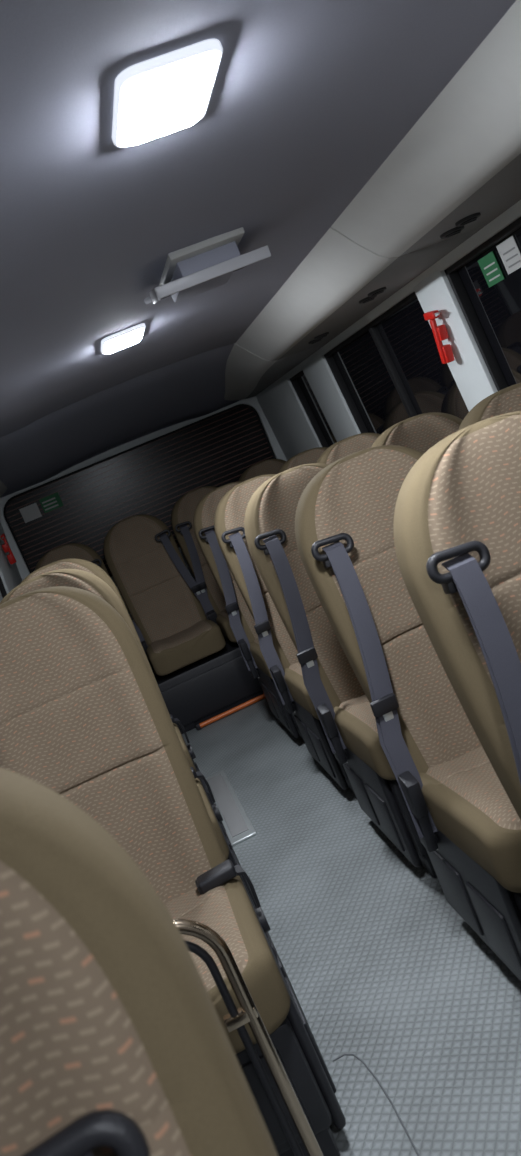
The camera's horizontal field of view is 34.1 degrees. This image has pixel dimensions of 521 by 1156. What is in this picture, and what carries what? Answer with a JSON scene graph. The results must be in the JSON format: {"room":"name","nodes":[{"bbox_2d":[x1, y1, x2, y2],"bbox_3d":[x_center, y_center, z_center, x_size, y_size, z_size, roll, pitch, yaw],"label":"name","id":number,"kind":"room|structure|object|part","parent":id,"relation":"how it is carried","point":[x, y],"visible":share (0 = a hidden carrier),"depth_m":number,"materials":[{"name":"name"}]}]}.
{"room":"vehicle interior","nodes":[
{"label":"vehicle interior","id":0,"kind":"room"},
{"bbox_2d":[0,522,21,601],"bbox_3d":[-0.849,0.450,2.061,0.205,1.950,7.500,-24,8,-9],"label":"wall","id":1,"kind":"structure","parent":0,"point":[11,578],"depth_m":5.14,"materials":[{"name":"plastic"}]},
{"bbox_2d":[0,576,6,597],"bbox_3d":[-1.471,-0.048,4.610,0.094,0.740,0.400,-24,8,-9],"label":"window","id":2,"kind":"structure","parent":1,"relation":"in","point":[2,588],"depth_m":4.79,"materials":[{"name":"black glass"}]},
{"bbox_2d":[0,534,15,564],"bbox_3d":[-1.531,-0.174,5.133,0.042,0.191,0.111,-24,8,-9],"label":"hammer","id":3,"kind":"object","parent":1,"relation":"attached to","point":[5,546],"visible":1,"depth_m":5.14,"materials":[{"name":"red plastic"}]},
{"bbox_2d":[0,396,286,620],"bbox_3d":[-0.642,-0.245,5.915,2.260,2.020,0.060,-24,8,-9],"label":"wall","id":4,"kind":"structure","parent":0,"point":[253,402],"depth_m":5.80,"materials":[{"name":"plastic"}]},
{"bbox_2d":[3,404,275,576],"bbox_3d":[-0.767,-0.536,5.887,1.980,0.855,0.023,-24,8,-9],"label":"window","id":5,"kind":"structure","parent":4,"relation":"in","point":[149,477],"depth_m":5.87,"materials":[{"name":"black glass"}]},
{"bbox_2d":[19,492,63,522],"bbox_3d":[-1.481,-0.477,5.750,0.280,0.110,0.003,-24,8,-9],"label":"window sticker","id":6,"kind":"object","parent":5,"relation":"attached to","point":[31,512],"visible":1,"depth_m":5.75,"materials":[{"name":"grey"}]},
{"bbox_2d":[0,0,515,497],"bbox_3d":[-0.216,-0.719,2.104,2.120,0.188,7.502,-24,8,-9],"label":"ceiling","id":7,"kind":"structure","parent":0,"point":[309,99],"depth_m":1.59,"materials":[{"name":"white"}]},
{"bbox_2d":[0,480,6,496],"bbox_3d":[-1.024,-0.357,1.969,0.222,0.222,7.500,-24,8,-9],"label":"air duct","id":8,"kind":"object","parent":7,"relation":"attached to","point":[3,488],"visible":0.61,"depth_m":5.30,"materials":[{"name":"plastic"}]},
{"bbox_2d":[101,323,145,353],"bbox_3d":[-0.459,-0.795,2.837,0.152,0.028,0.220,-24,8,-9],"label":"ceiling lamp","id":9,"kind":"object","parent":7,"relation":"attached to","point":[130,336],"depth_m":2.77,"materials":[{"name":"white plastic"}]},
{"bbox_2d":[112,39,222,147],"bbox_3d":[-0.136,-0.680,1.207,0.152,0.028,0.220,-24,8,-9],"label":"ceiling lamp","id":10,"kind":"object","parent":7,"relation":"attached to","point":[170,92],"depth_m":1.16,"materials":[{"name":"white plastic"}]},
{"bbox_2d":[144,227,270,303],"bbox_3d":[-0.150,-0.790,2.214,0.310,0.090,0.300,-24,8,-9],"label":"bracket","id":11,"kind":"object","parent":7,"relation":"attached to","point":[203,266],"visible":1,"depth_m":2.10,"materials":[{"name":"plastic"}]},
{"bbox_2d":[224,0,520,400],"bbox_3d":[0.474,-1.022,2.219,0.486,0.222,7.500,-24,8,-9],"label":"air duct","id":12,"kind":"object","parent":7,"relation":"attached to","point":[457,169],"visible":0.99,"depth_m":2.17,"materials":[{"name":"plastic"}]},
{"bbox_2d":[181,698,520,1155],"bbox_3d":[0.478,0.939,2.384,2.370,0.050,7.650,-24,8,-9],"label":"floor","id":13,"kind":"structure","parent":0,"point":[381,969],"depth_m":2.21,"materials":[{"name":"plastic"}]},
{"bbox_2d":[19,558,225,830],"bbox_3d":[-0.593,0.542,3.276,0.511,1.245,0.688,-24,8,-9],"label":"passenger seat","id":14,"kind":"object","parent":13,"relation":"on","point":[73,563],"visible":0.12,"depth_m":3.46,"materials":[{"name":"fabric"}]},
{"bbox_3d":[-0.698,0.339,3.453,0.450,0.845,0.274,-24,8,-9],"label":"backrest","id":15,"kind":"part","parent":14,"relation":"part of","materials":[{"name":"fabric"}]},
{"bbox_2d":[173,723,196,771],"bbox_3d":[-0.483,0.730,3.200,0.444,0.165,0.470,-24,8,-9],"label":"cushion","id":16,"kind":"object","parent":14,"relation":"on","point":[188,750],"depth_m":3.21,"materials":[{"name":"fabric"}]},
{"bbox_2d":[0,569,256,907],"bbox_3d":[-0.452,0.592,2.562,0.511,1.245,0.688,-24,8,-9],"label":"passenger seat","id":17,"kind":"object","parent":13,"relation":"on","point":[76,578],"visible":0.17,"depth_m":2.75,"materials":[{"name":"fabric"}]},
{"bbox_3d":[-0.556,0.390,2.739,0.450,0.845,0.274,-24,8,-9],"label":"backrest","id":18,"kind":"part","parent":17,"relation":"part of","materials":[{"name":"fabric"}]},
{"bbox_2d":[195,778,228,859],"bbox_3d":[-0.341,0.780,2.486,0.444,0.165,0.470,-24,8,-9],"label":"cushion","id":19,"kind":"object","parent":17,"relation":"on","point":[213,811],"depth_m":2.42,"materials":[{"name":"fabric"}]},
{"bbox_2d":[0,767,277,1155],"bbox_3d":[-0.019,0.741,0.313,0.506,1.273,0.688,-24,8,-9],"label":"passenger seat","id":20,"kind":"object","parent":13,"relation":"on","point":[114,1041],"visible":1,"depth_m":0.50,"materials":[{"name":"fabric"}]},
{"bbox_2d":[173,919,323,1155],"bbox_3d":[-0.138,0.928,1.387,0.465,0.721,0.070,-24,8,-9],"label":"grab rail","id":21,"kind":"object","parent":20,"relation":"attached to","point":[248,1013],"visible":0.67,"depth_m":1.39,"materials":[{"name":"silver metal"}]},
{"bbox_2d":[35,459,285,733],"bbox_3d":[-0.348,0.130,5.217,1.880,1.265,0.688,-24,8,-9],"label":"seat","id":22,"kind":"object","parent":13,"relation":"on","point":[181,623],"visible":0.45,"depth_m":5.30,"materials":[{"name":"fabric"}]},
{"bbox_3d":[-1.092,0.201,5.286,0.450,0.845,0.274,-24,8,-9],"label":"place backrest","id":23,"kind":"part","parent":22,"relation":"part of","materials":[{"name":"fabric"}]},
{"bbox_3d":[-0.672,0.014,5.356,0.450,0.845,0.274,-24,8,-9],"label":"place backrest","id":24,"kind":"part","parent":22,"relation":"part of","materials":[{"name":"fabric"}]},
{"bbox_2d":[147,619,225,675],"bbox_3d":[-0.457,0.404,5.104,0.444,0.165,0.470,-24,8,-9],"label":"cushion","id":25,"kind":"object","parent":22,"relation":"on","point":[181,644],"depth_m":4.90,"materials":[{"name":"fabric"}]},
{"bbox_3d":[-0.252,-0.172,5.426,0.450,0.845,0.274,-24,8,-9],"label":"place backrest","id":26,"kind":"part","parent":22,"relation":"part of","materials":[{"name":"fabric"}]},
{"bbox_2d":[216,610,236,642],"bbox_3d":[-0.036,0.218,5.174,0.444,0.165,0.470,-24,8,-9],"label":"cushion","id":27,"kind":"object","parent":22,"relation":"on","point":[222,618],"depth_m":4.99,"materials":[{"name":"fabric"}]},
{"bbox_3d":[0.169,-0.359,5.497,0.450,0.845,0.274,-24,8,-9],"label":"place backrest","id":28,"kind":"part","parent":22,"relation":"part of","materials":[{"name":"fabric"}]},
{"bbox_2d":[0,586,345,1155],"bbox_3d":[-0.294,0.637,1.840,0.480,1.245,0.688,-24,8,-9],"label":"passenger seat","id":29,"kind":"object","parent":13,"relation":"on","point":[84,716],"visible":0.56,"depth_m":1.99,"materials":[{"name":"fabric"}]},
{"bbox_3d":[-0.413,0.441,2.014,0.450,0.845,0.274,-24,8,-9],"label":"backrest","id":30,"kind":"part","parent":29,"relation":"part of","materials":[{"name":"fabric"}]},
{"bbox_2d":[164,876,289,1053],"bbox_3d":[-0.197,0.831,1.762,0.444,0.165,0.470,-24,8,-9],"label":"cushion","id":31,"kind":"object","parent":29,"relation":"on","point":[223,904],"depth_m":1.66,"materials":[{"name":"fabric"}]},
{"bbox_2d":[194,694,265,730],"bbox_3d":[-0.146,0.760,4.948,0.502,0.036,0.065,-24,8,-9],"label":"bar","id":32,"kind":"object","parent":13,"relation":"on","point":[256,699],"visible":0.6,"depth_m":4.91,"materials":[{"name":"orange metal"}]},
{"bbox_2d":[205,770,256,845],"bbox_3d":[-0.144,0.969,3.652,0.105,0.016,0.830,-24,8,-9],"label":"floor track cover","id":33,"kind":"object","parent":13,"relation":"on","point":[238,827],"visible":0.81,"depth_m":3.54,"materials":[{"name":"metal"}]},
{"bbox_2d":[193,482,303,740],"bbox_3d":[0.079,0.124,4.167,0.506,1.245,0.688,-24,8,-9],"label":"passenger seat","id":34,"kind":"object","parent":13,"relation":"on","point":[242,623],"visible":0.24,"depth_m":4.24,"materials":[{"name":"fabric"}]},
{"bbox_3d":[-0.024,-0.079,4.344,0.450,0.845,0.274,-24,8,-9],"label":"backrest","id":35,"kind":"part","parent":34,"relation":"part of","materials":[{"name":"fabric"}]},
{"bbox_2d":[250,638,272,679],"bbox_3d":[0.191,0.311,4.091,0.444,0.165,0.470,-24,8,-9],"label":"cushion","id":36,"kind":"object","parent":34,"relation":"on","point":[258,663],"depth_m":4.09,"materials":[{"name":"fabric"}]},
{"bbox_2d":[214,474,354,793],"bbox_3d":[0.228,0.177,3.414,0.506,1.245,0.688,-24,8,-9],"label":"passenger seat","id":37,"kind":"object","parent":13,"relation":"on","point":[278,650],"visible":0.33,"depth_m":3.49,"materials":[{"name":"fabric"}]},
{"bbox_3d":[0.125,-0.026,3.590,0.450,0.845,0.274,-24,8,-9],"label":"backrest","id":38,"kind":"part","parent":37,"relation":"part of","materials":[{"name":"fabric"}]},
{"bbox_2d":[284,662,319,719],"bbox_3d":[0.341,0.364,3.338,0.444,0.165,0.470,-24,8,-9],"label":"cushion","id":39,"kind":"object","parent":37,"relation":"on","point":[298,697],"depth_m":3.31,"materials":[{"name":"fabric"}]},
{"bbox_2d":[278,447,327,473],"bbox_3d":[0.531,-0.077,4.243,0.506,1.245,0.688,-24,8,-9],"label":"passenger seat","id":40,"kind":"object","parent":13,"relation":"on","point":[312,455],"visible":0.04,"depth_m":4.42,"materials":[{"name":"fabric"}]},
{"bbox_2d":[244,463,436,877],"bbox_3d":[0.370,0.228,2.699,0.506,1.245,0.688,-24,8,-9],"label":"passenger seat","id":41,"kind":"object","parent":13,"relation":"on","point":[343,709],"visible":0.38,"depth_m":2.78,"materials":[{"name":"fabric"}]},
{"bbox_3d":[0.267,0.024,2.876,0.450,0.845,0.274,-24,8,-9],"label":"backrest","id":42,"kind":"part","parent":41,"relation":"part of","materials":[{"name":"fabric"}]},
{"bbox_2d":[334,695,395,779],"bbox_3d":[0.482,0.414,2.623,0.444,0.165,0.470,-24,8,-9],"label":"cushion","id":43,"kind":"object","parent":41,"relation":"on","point":[355,727],"depth_m":2.55,"materials":[{"name":"fabric"}]},
{"bbox_2d":[317,433,380,464],"bbox_3d":[0.680,-0.024,3.489,0.506,1.245,0.688,-24,8,-9],"label":"passenger seat","id":44,"kind":"object","parent":13,"relation":"on","point":[340,449],"visible":0.04,"depth_m":3.67,"materials":[{"name":"fabric"}]},
{"bbox_2d":[333,1053,419,1155],"bbox_3d":[0.314,1.112,1.524,0.062,0.004,0.906,-25,8,-13],"label":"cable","id":45,"kind":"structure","parent":13,"relation":"on","point":[342,1055],"depth_m":1.79,"materials":[{"name":"grey"}]},
{"bbox_2d":[295,445,520,980],"bbox_3d":[0.513,0.279,1.975,0.506,1.245,0.688,-24,8,-9],"label":"passenger seat","id":46,"kind":"object","parent":13,"relation":"on","point":[461,812],"visible":0.64,"depth_m":2.07,"materials":[{"name":"fabric"}]},
{"bbox_3d":[0.410,0.075,2.152,0.450,0.845,0.274,-24,8,-9],"label":"backrest","id":47,"kind":"part","parent":46,"relation":"part of","materials":[{"name":"fabric"}]},
{"bbox_2d":[419,746,520,892],"bbox_3d":[0.626,0.466,1.899,0.444,0.165,0.470,-24,8,-9],"label":"cushion","id":48,"kind":"object","parent":46,"relation":"on","point":[468,809],"depth_m":1.82,"materials":[{"name":"fabric"}]},
{"bbox_2d":[372,412,462,452],"bbox_3d":[0.822,0.027,2.775,0.506,1.245,0.688,-24,8,-9],"label":"passenger seat","id":49,"kind":"object","parent":13,"relation":"on","point":[421,432],"visible":0.15,"depth_m":2.95,"materials":[{"name":"fabric"}]},
{"bbox_2d":[393,411,520,819],"bbox_3d":[0.655,0.329,1.261,0.506,1.245,0.688,-24,8,-9],"label":"passenger seat","id":50,"kind":"object","parent":13,"relation":"on","point":[457,523],"visible":1,"depth_m":1.41,"materials":[{"name":"fabric"}]},
{"bbox_2d":[458,383,520,430],"bbox_3d":[0.965,0.078,2.051,0.506,1.245,0.688,-24,8,-9],"label":"passenger seat","id":51,"kind":"object","parent":13,"relation":"on","point":[506,400],"visible":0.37,"depth_m":2.22,"materials":[{"name":"fabric"}]},
{"bbox_2d":[256,200,520,459],"bbox_3d":[1.042,-0.390,2.376,0.205,1.950,7.500,-24,8,-9],"label":"wall","id":52,"kind":"structure","parent":0,"point":[283,410],"depth_m":3.29,"materials":[{"name":"plastic"}]},
{"bbox_2d":[290,370,336,447],"bbox_3d":[0.381,-0.871,4.919,0.094,0.740,0.400,-24,8,-9],"label":"window","id":53,"kind":"structure","parent":52,"relation":"in","point":[304,392],"depth_m":5.02,"materials":[{"name":"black glass"}]},
{"bbox_2d":[324,291,468,433],"bbox_3d":[0.615,-0.787,3.735,0.094,0.740,1.300,-24,8,-9],"label":"window","id":54,"kind":"structure","parent":52,"relation":"in","point":[391,371],"depth_m":3.64,"materials":[{"name":"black glass"}]},
{"bbox_2d":[423,310,454,363],"bbox_3d":[0.631,-0.842,2.950,0.042,0.191,0.111,-24,8,-9],"label":"hammer","id":55,"kind":"object","parent":52,"relation":"attached to","point":[440,333],"visible":1,"depth_m":2.96,"materials":[{"name":"red plastic"}]},
{"bbox_2d":[444,217,520,390],"bbox_3d":[0.965,-0.662,1.969,0.094,0.740,1.910,-24,8,-9],"label":"window","id":56,"kind":"structure","parent":52,"relation":"in","point":[492,314],"depth_m":2.75,"materials":[{"name":"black glass"}]}
]}

